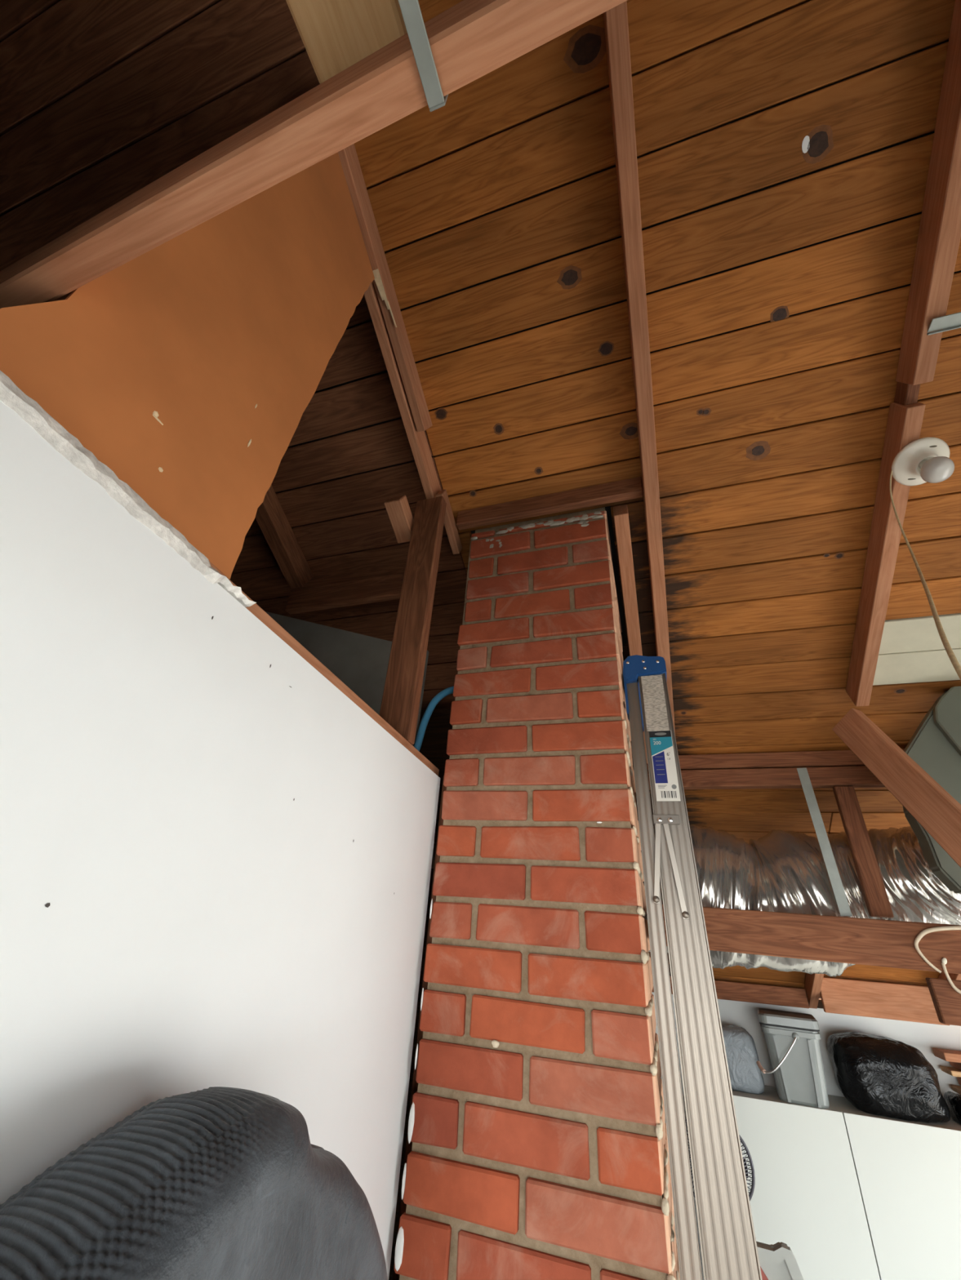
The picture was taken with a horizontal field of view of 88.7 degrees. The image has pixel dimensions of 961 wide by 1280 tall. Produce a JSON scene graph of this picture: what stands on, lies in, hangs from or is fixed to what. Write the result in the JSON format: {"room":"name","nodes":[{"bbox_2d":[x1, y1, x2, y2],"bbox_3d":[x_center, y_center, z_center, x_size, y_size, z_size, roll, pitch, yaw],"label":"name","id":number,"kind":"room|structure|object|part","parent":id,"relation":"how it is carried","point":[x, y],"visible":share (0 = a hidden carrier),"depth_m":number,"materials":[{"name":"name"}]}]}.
{"room":"garage","nodes":[
{"label":"garage","id":0,"kind":"room"},
{"bbox_2d":[0,370,446,1279],"bbox_3d":[-0.893,0.125,-1.072,0.116,2.603,4.605,-6,-31,17],"label":"wall","id":1,"kind":"structure","parent":0,"point":[216,855],"depth_m":0.54,"materials":[{"name":"white paint"}]},
{"bbox_2d":[0,151,374,579],"bbox_3d":[-0.363,-0.635,0.865,0.008,1.144,0.409,-6,-31,17],"label":"panel","id":2,"kind":"object","parent":1,"relation":"attached to","point":[189,368],"visible":0.92,"depth_m":0.69,"materials":[{"name":"brown wood"}]},
{"bbox_3d":[-0.829,-0.850,-0.484,0.088,0.058,4.473,-6,-35,17],"label":"plate","id":3,"kind":"part","parent":1,"relation":"part of","materials":[{"name":"white paint"}]},
{"bbox_2d":[379,496,446,744],"bbox_3d":[-0.176,-0.095,1.339,0.088,0.775,0.036,-6,-31,17],"label":"stud","id":4,"kind":"object","parent":1,"relation":"on","point":[401,699],"visible":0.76,"depth_m":1.29,"materials":[{"name":"brown wood"}]},
{"bbox_2d":[383,494,413,543],"bbox_3d":[-0.239,-0.366,1.493,0.056,0.102,0.135,-6,-31,17],"label":"wood block","id":5,"kind":"object","parent":4,"relation":"attached to","point":[397,508],"visible":0.82,"depth_m":1.47,"materials":[{"name":"brown wood"}]},
{"bbox_2d":[388,708,452,1279],"bbox_3d":[-0.849,1.575,1.617,1.906,2.780,0.060,-6,-31,17],"label":"wall","id":6,"kind":"structure","parent":0,"point":[433,746],"depth_m":1.92,"materials":[{"name":"black"}]},
{"bbox_2d":[431,841,435,868],"bbox_3d":[-1.518,-0.154,0.286,1.780,0.040,6.180,-6,-31,17],"label":"floor","id":7,"kind":"structure","parent":0,"point":[434,842],"depth_m":1.45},
{"bbox_2d":[265,611,428,745],"bbox_3d":[-0.566,0.180,1.611,0.830,0.819,0.012,-6,-31,17],"label":"sheet","id":8,"kind":"object","parent":7,"relation":"on","point":[361,661],"visible":0.21,"depth_m":1.62,"materials":[{"name":"grey"}]},
{"bbox_2d":[413,686,453,751],"bbox_3d":[-0.068,0.350,1.451,0.078,0.432,0.343,-18,-37,33],"label":"hose","id":9,"kind":"object","parent":7,"relation":"on","point":[424,722],"visible":0.47,"depth_m":1.41,"materials":[{"name":"blue plastic"}]},
{"bbox_2d":[0,0,960,999],"bbox_3d":[0.625,-0.185,1.686,5.220,2.832,5.350,-6,-31,17],"label":"ceiling","id":10,"kind":"structure","parent":0,"point":[784,147],"depth_m":1.27,"materials":[{"name":"brown wood"}]},
{"bbox_2d":[255,484,313,588],"bbox_3d":[-0.758,-0.486,1.715,0.060,0.370,0.608,-6,-31,17],"label":"rafter","id":11,"kind":"object","parent":10,"relation":"attached to","point":[270,516],"visible":0.5,"depth_m":1.76,"materials":[{"name":"brown wood"}]},
{"bbox_2d":[0,0,626,308],"bbox_3d":[0.085,-0.478,0.349,1.751,0.085,0.031,-7,-32,19],"label":"joist","id":12,"kind":"object","parent":10,"relation":"attached to","point":[469,40],"visible":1,"depth_m":0.41,"materials":[{"name":"brown wood"}]},
{"bbox_2d":[285,0,407,84],"bbox_3d":[-0.294,-0.812,-0.077,0.085,0.020,1.294,-6,-31,17],"label":"flat board","id":13,"kind":"object","parent":12,"relation":"on","point":[335,35],"visible":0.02,"depth_m":0.41,"materials":[{"name":"beige wood"}]},
{"bbox_2d":[397,0,448,111],"bbox_3d":[-0.154,-0.642,0.076,0.013,0.074,0.798,-6,-31,17],"label":"strap","id":14,"kind":"object","parent":12,"relation":"attached to","point":[411,11],"visible":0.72,"depth_m":0.36,"materials":[{"name":"metal"}]},
{"bbox_2d":[284,573,404,614],"bbox_3d":[-0.416,-0.161,1.666,0.548,0.085,0.030,-6,-31,17],"label":"wooden beam","id":15,"kind":"structure","parent":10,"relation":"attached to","point":[387,588],"depth_m":1.66,"materials":[{"name":"brown wood"}]},
{"bbox_2d":[337,143,462,554],"bbox_3d":[-0.223,-0.777,1.389,0.064,0.591,1.014,-6,-31,17],"label":"rafter","id":16,"kind":"object","parent":10,"relation":"attached to","point":[380,297],"visible":0.73,"depth_m":1.34,"materials":[{"name":"brown wood"}]},
{"bbox_2d":[613,504,647,763],"bbox_3d":[0.550,0.039,1.745,0.042,0.552,0.958,-6,-31,17],"label":"trimmer","id":17,"kind":"object","parent":10,"relation":"attached to","point":[620,514],"visible":0.52,"depth_m":1.56,"materials":[{"name":"brown wood"}]},
{"bbox_2d":[603,0,675,733],"bbox_3d":[0.328,-1.022,1.097,0.040,1.762,3.284,-6,-31,17],"label":"rafter","id":18,"kind":"object","parent":10,"relation":"attached to","point":[615,19],"visible":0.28,"depth_m":1.17,"materials":[{"name":"brown wood"}]},
{"bbox_2d":[652,975,808,1008],"bbox_3d":[1.175,2.034,2.892,1.295,0.088,0.035,-6,-31,17],"label":"board","id":19,"kind":"object","parent":10,"relation":"attached to","point":[725,990],"visible":0.42,"depth_m":2.75,"materials":[{"name":"brown wood"}]},
{"bbox_2d":[637,817,960,977],"bbox_3d":[0.985,0.980,1.943,1.660,0.544,0.540,-10,-33,23],"label":"flexible duct","id":20,"kind":"object","parent":10,"relation":"hanging from","point":[780,871],"visible":0.33,"depth_m":1.72,"materials":[{"name":"silver metal"}]},
{"bbox_2d":[804,973,823,1008],"bbox_3d":[1.673,1.464,2.415,0.040,0.659,1.163,-6,-31,17],"label":"rafter","id":21,"kind":"object","parent":10,"relation":"attached to","point":[813,982],"visible":0.24,"depth_m":2.62,"materials":[{"name":"brown wood"}]},
{"bbox_2d":[819,977,949,1025],"bbox_3d":[2.049,1.848,2.525,0.525,0.154,0.032,-6,-31,17],"label":"board","id":22,"kind":"object","parent":10,"relation":"attached to","point":[890,1001],"visible":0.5,"depth_m":2.52,"materials":[{"name":"brown wood"}]},
{"bbox_2d":[845,0,960,706],"bbox_3d":[0.872,-1.207,0.843,0.044,1.626,3.023,-6,-31,17],"label":"rafter","id":23,"kind":"object","parent":10,"relation":"attached to","point":[939,236],"visible":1,"depth_m":1.14,"materials":[{"name":"brown wood"}]},
{"bbox_2d":[831,708,960,867],"bbox_3d":[1.232,0.464,1.325,0.061,0.722,0.482,6,-30,-3],"label":"brace","id":24,"kind":"object","parent":23,"relation":"attached to","point":[934,808],"visible":1,"depth_m":1.41,"materials":[{"name":"brown wood"}]},
{"bbox_2d":[890,436,954,485],"bbox_3d":[1.096,-0.417,1.214,0.113,0.128,0.112,16,-32,-20],"label":"holder","id":25,"kind":"object","parent":23,"relation":"attached to","point":[922,460],"visible":1,"depth_m":1.20,"materials":[{"name":"ceramic"}]},
{"bbox_2d":[888,469,960,680],"bbox_3d":[0.786,-0.075,0.842,0.620,1.072,0.046,26,-36,-33],"label":"pull cord","id":26,"kind":"object","parent":25,"relation":"hanging from","point":[954,662],"visible":1,"depth_m":0.91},
{"bbox_3d":[1.085,-0.413,1.176,0.061,0.084,0.067,-6,-31,17],"label":"bulb","id":27,"kind":"part","parent":25,"relation":"part of","materials":[{"name":"white glass"}]},
{"bbox_2d":[926,311,960,335],"bbox_3d":[1.285,-0.725,1.001,0.608,0.010,0.033,-6,-31,17],"label":"strap","id":28,"kind":"object","parent":23,"relation":"attached to","point":[950,322],"visible":1,"depth_m":1.08,"materials":[{"name":"white metal"}]},
{"bbox_2d":[902,686,960,893],"bbox_3d":[1.667,0.419,1.414,0.763,0.615,0.087,-6,-31,17],"label":"storage bin","id":29,"kind":"object","parent":10,"relation":"attached to","point":[935,745],"visible":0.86,"depth_m":1.51,"materials":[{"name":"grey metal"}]},
{"bbox_3d":[1.721,0.371,1.384,0.613,0.555,0.024,-6,-31,17],"label":"access panel","id":30,"kind":"part","parent":29,"relation":"part of","materials":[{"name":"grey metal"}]},
{"bbox_2d":[937,972,960,980],"bbox_3d":[2.149,1.185,2.115,0.040,0.903,1.633,-6,-31,17],"label":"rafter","id":31,"kind":"object","parent":10,"relation":"attached to","point":[953,976],"visible":0.02,"depth_m":2.34,"materials":[{"name":"brown wood"}]},
{"bbox_2d":[651,991,960,1279],"bbox_3d":[1.212,2.861,2.517,5.020,1.712,0.080,-6,-31,17],"label":"wall","id":32,"kind":"structure","parent":0,"point":[924,1037],"depth_m":2.63,"materials":[{"name":"white paint"}]},
{"bbox_2d":[817,999,822,1008],"bbox_3d":[1.267,2.105,2.952,5.020,0.036,0.060,-6,-31,17],"label":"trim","id":33,"kind":"structure","parent":32,"relation":"on","point":[820,1002],"depth_m":2.73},
{"bbox_3d":[0.067,1.909,-0.809,5.020,0.100,7.400,-6,-31,17],"label":"floor","id":34,"kind":"structure","parent":0,"visible":0},
{"bbox_2d":[0,1086,387,1279],"bbox_3d":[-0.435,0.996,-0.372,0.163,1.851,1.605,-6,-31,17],"label":"office chair","id":35,"kind":"object","parent":34,"relation":"on","point":[213,1183],"visible":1,"depth_m":0.37,"materials":[{"name":"black fabric"}]},
{"bbox_2d":[394,506,679,1279],"bbox_3d":[0.155,0.853,1.080,0.449,3.620,0.450,-6,-31,17],"label":"brick chimney","id":36,"kind":"object","parent":34,"relation":"on","point":[537,1132],"visible":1,"depth_m":0.97,"materials":[{"name":"red brick"}]},
{"bbox_2d":[456,476,643,529],"bbox_3d":[0.203,-0.425,1.547,0.583,0.062,0.029,-6,-31,17],"label":"header","id":37,"kind":"object","parent":36,"relation":"on","point":[630,488],"visible":1,"depth_m":1.53,"materials":[{"name":"brown wood"}]},
{"bbox_2d":[622,654,762,1279],"bbox_3d":[0.442,1.285,0.842,0.156,2.648,0.433,-6,-31,17],"label":"stepladder","id":38,"kind":"object","parent":34,"relation":"on","point":[727,1240],"visible":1,"depth_m":0.95,"materials":[{"name":"metal"}]},
{"bbox_3d":[0.330,1.220,0.696,0.040,2.600,0.024,-6,-31,17],"label":"rail","id":39,"kind":"part","parent":38,"relation":"part of","materials":[{"name":"metal"}]},
{"bbox_3d":[0.445,1.404,1.000,0.040,2.600,0.024,-6,-31,17],"label":"rail","id":40,"kind":"part","parent":38,"relation":"part of","materials":[{"name":"metal"}]},
{"bbox_2d":[684,1119,755,1201],"bbox_3d":[0.998,2.727,1.930,0.320,1.331,0.320,-6,-31,17],"label":"pedestal fan","id":41,"kind":"object","parent":34,"relation":"on","point":[752,1185],"visible":0.08,"depth_m":2.08,"materials":[{"name":"grey metal"}]},
{"bbox_3d":[1.081,2.239,2.095,0.101,0.079,0.015,-6,-31,17],"label":"blade","id":42,"kind":"part","parent":41,"relation":"part of","materials":[{"name":"white plastic"}]},
{"bbox_2d":[755,1241,803,1279],"bbox_3d":[0.753,2.208,1.074,0.300,1.346,0.415,-6,-31,17],"label":"folding chair","id":43,"kind":"object","parent":34,"relation":"on","point":[777,1261],"visible":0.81,"depth_m":1.23,"materials":[{"name":"grey plastic"}]},
{"bbox_2d":[731,1084,960,1279],"bbox_3d":[1.928,2.829,2.005,1.690,1.348,0.335,-6,-31,17],"label":"cabinet","id":44,"kind":"object","parent":34,"relation":"on","point":[853,1193],"visible":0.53,"depth_m":2.16,"materials":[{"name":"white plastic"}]},
{"bbox_2d":[721,1024,764,1093],"bbox_3d":[1.361,2.209,2.609,0.208,0.255,0.204,-6,-31,17],"label":"parcel","id":45,"kind":"object","parent":44,"relation":"on","point":[745,1076],"visible":0.66,"depth_m":2.52,"materials":[{"name":"grey plastic"}]},
{"bbox_2d":[755,1008,829,1108],"bbox_3d":[1.570,2.113,2.502,0.313,0.343,0.313,-10,-33,23],"label":"bucket","id":46,"kind":"object","parent":44,"relation":"on","point":[791,1038],"visible":1,"depth_m":2.42,"materials":[{"name":"grey plastic"}]},
{"bbox_3d":[1.470,2.046,2.428,0.192,0.157,0.051,-10,-33,23],"label":"handle","id":47,"kind":"part","parent":46,"relation":"part of","materials":[{"name":"metal"}]},
{"bbox_3d":[1.609,1.989,2.586,0.268,0.042,0.268,-10,-33,23],"label":"lid","id":48,"kind":"part","parent":46,"relation":"part of","materials":[{"name":"grey plastic"}]},
{"bbox_3d":[1.359,2.781,2.054,0.590,1.288,0.018,-6,-31,17],"label":"door","id":49,"kind":"part","parent":44,"relation":"part of","materials":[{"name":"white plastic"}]},
{"bbox_2d":[826,1031,950,1123],"bbox_3d":[1.969,2.117,2.408,0.424,0.289,0.306,-6,-31,17],"label":"garbage bag","id":50,"kind":"object","parent":44,"relation":"on","point":[878,1075],"visible":1,"depth_m":2.31,"materials":[{"name":"black plastic"}]},
{"bbox_3d":[1.902,2.723,1.884,0.546,1.288,0.018,-6,-31,17],"label":"door","id":51,"kind":"part","parent":44,"relation":"part of","materials":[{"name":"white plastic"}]},
{"bbox_2d":[943,1090,960,1124],"bbox_3d":[2.215,2.166,2.275,0.069,0.104,0.207,-6,-31,17],"label":"garbage bag","id":52,"kind":"object","parent":44,"relation":"on","point":[953,1100],"visible":0.92,"depth_m":2.27,"materials":[{"name":"black plastic"}]},
{"bbox_3d":[2.526,2.218,2.242,0.490,0.020,0.150,-6,-31,17],"label":"board","id":53,"kind":"object","parent":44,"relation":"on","visible":0},
{"bbox_3d":[2.547,2.195,2.247,0.450,0.018,0.128,-6,-31,17],"label":"board","id":54,"kind":"object","parent":53,"relation":"on","visible":0},
{"bbox_3d":[2.543,2.174,2.275,0.470,0.038,0.130,-6,-31,17],"label":"board","id":55,"kind":"object","parent":54,"relation":"on","visible":0},
{"bbox_2d":[951,1084,960,1094],"bbox_3d":[2.526,2.137,2.284,0.500,0.020,0.138,-6,-31,17],"label":"board","id":56,"kind":"object","parent":55,"relation":"on","point":[957,1089],"visible":1,"depth_m":2.38,"materials":[{"name":"brown wood"}]},
{"bbox_2d":[956,1076,960,1084],"bbox_3d":[2.550,2.110,2.304,0.460,0.044,0.140,-6,-31,17],"label":"board","id":57,"kind":"object","parent":56,"relation":"on","point":[958,1078],"visible":0.56,"depth_m":2.41,"materials":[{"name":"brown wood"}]},
{"bbox_2d":[939,1066,960,1077],"bbox_3d":[2.524,2.082,2.330,0.520,0.020,0.118,-6,-31,17],"label":"board","id":58,"kind":"object","parent":57,"relation":"on","point":[952,1071],"visible":1,"depth_m":2.38,"materials":[{"name":"brown wood"}]},
{"bbox_2d":[949,1062,960,1070],"bbox_3d":[2.548,2.053,2.333,0.470,0.028,0.150,-6,-31,17],"label":"board","id":59,"kind":"object","parent":58,"relation":"on","point":[957,1065],"visible":0.5,"depth_m":2.40,"materials":[{"name":"brown wood"}]},
{"bbox_2d":[932,1048,960,1062],"bbox_3d":[2.521,2.026,2.359,0.530,0.034,0.128,-6,-31,17],"label":"board","id":60,"kind":"object","parent":59,"relation":"on","point":[951,1055],"visible":1,"depth_m":2.39,"materials":[{"name":"brown wood"}]},
{"bbox_3d":[2.681,-1.052,-0.060,0.100,2.700,7.320,-6,-31,17],"label":"wall","id":61,"kind":"structure","parent":0,"visible":0},
{"bbox_2d":[647,765,885,790],"bbox_3d":[1.911,0.438,1.612,2.620,0.066,0.050,-6,-31,17],"label":"plate","id":62,"kind":"object","parent":61,"relation":"attached to","point":[861,776],"visible":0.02,"depth_m":1.84,"materials":[{"name":"brown wood"}]},
{"bbox_2d":[646,748,903,770],"bbox_3d":[1.917,0.381,1.648,2.620,0.056,0.040,-6,-31,17],"label":"plate","id":63,"kind":"object","parent":62,"relation":"on","point":[827,757],"visible":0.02,"depth_m":1.88,"materials":[{"name":"brown wood"}]},
{"bbox_2d":[796,767,851,915],"bbox_3d":[1.185,0.682,1.706,0.049,0.481,0.001,-6,-31,17],"label":"strap","id":64,"kind":"object","parent":62,"relation":"hanging from","point":[828,859],"visible":1,"depth_m":1.69,"materials":[{"name":"metal"}]},
{"bbox_2d":[832,786,893,917],"bbox_3d":[1.297,0.709,1.677,0.060,0.412,0.028,-6,-31,17],"label":"stud","id":65,"kind":"object","parent":62,"relation":"attached to","point":[873,891],"visible":1,"depth_m":1.66,"materials":[{"name":"brown wood"}]},
{"bbox_2d":[662,903,960,973],"bbox_3d":[1.861,0.869,1.304,2.620,0.126,0.045,-5,-31,18],"label":"cross beam","id":66,"kind":"structure","parent":61,"relation":"attached to","point":[843,940],"depth_m":1.53,"materials":[{"name":"brown wood"}]},
{"bbox_2d":[913,925,960,973],"bbox_3d":[1.575,0.879,1.370,0.605,0.125,0.014,-6,-31,17],"label":"cable","id":67,"kind":"object","parent":66,"relation":"hanging from","point":[918,937],"visible":1,"depth_m":1.46,"materials":[{"name":"white plastic"}]},
{"bbox_2d":[924,977,960,1026],"bbox_3d":[1.724,0.988,1.278,0.890,0.107,0.034,-6,-31,17],"label":"board","id":68,"kind":"object","parent":66,"relation":"attached to","point":[946,1001],"visible":1,"depth_m":1.39,"materials":[{"name":"brown wood"}]},
{"bbox_2d":[941,957,960,994],"bbox_3d":[1.429,0.952,1.377,0.204,0.091,0.016,-6,-31,17],"label":"cable","id":69,"kind":"object","parent":68,"relation":"attached to","point":[944,960],"visible":1,"depth_m":1.41,"materials":[{"name":"white plastic"}]}
]}

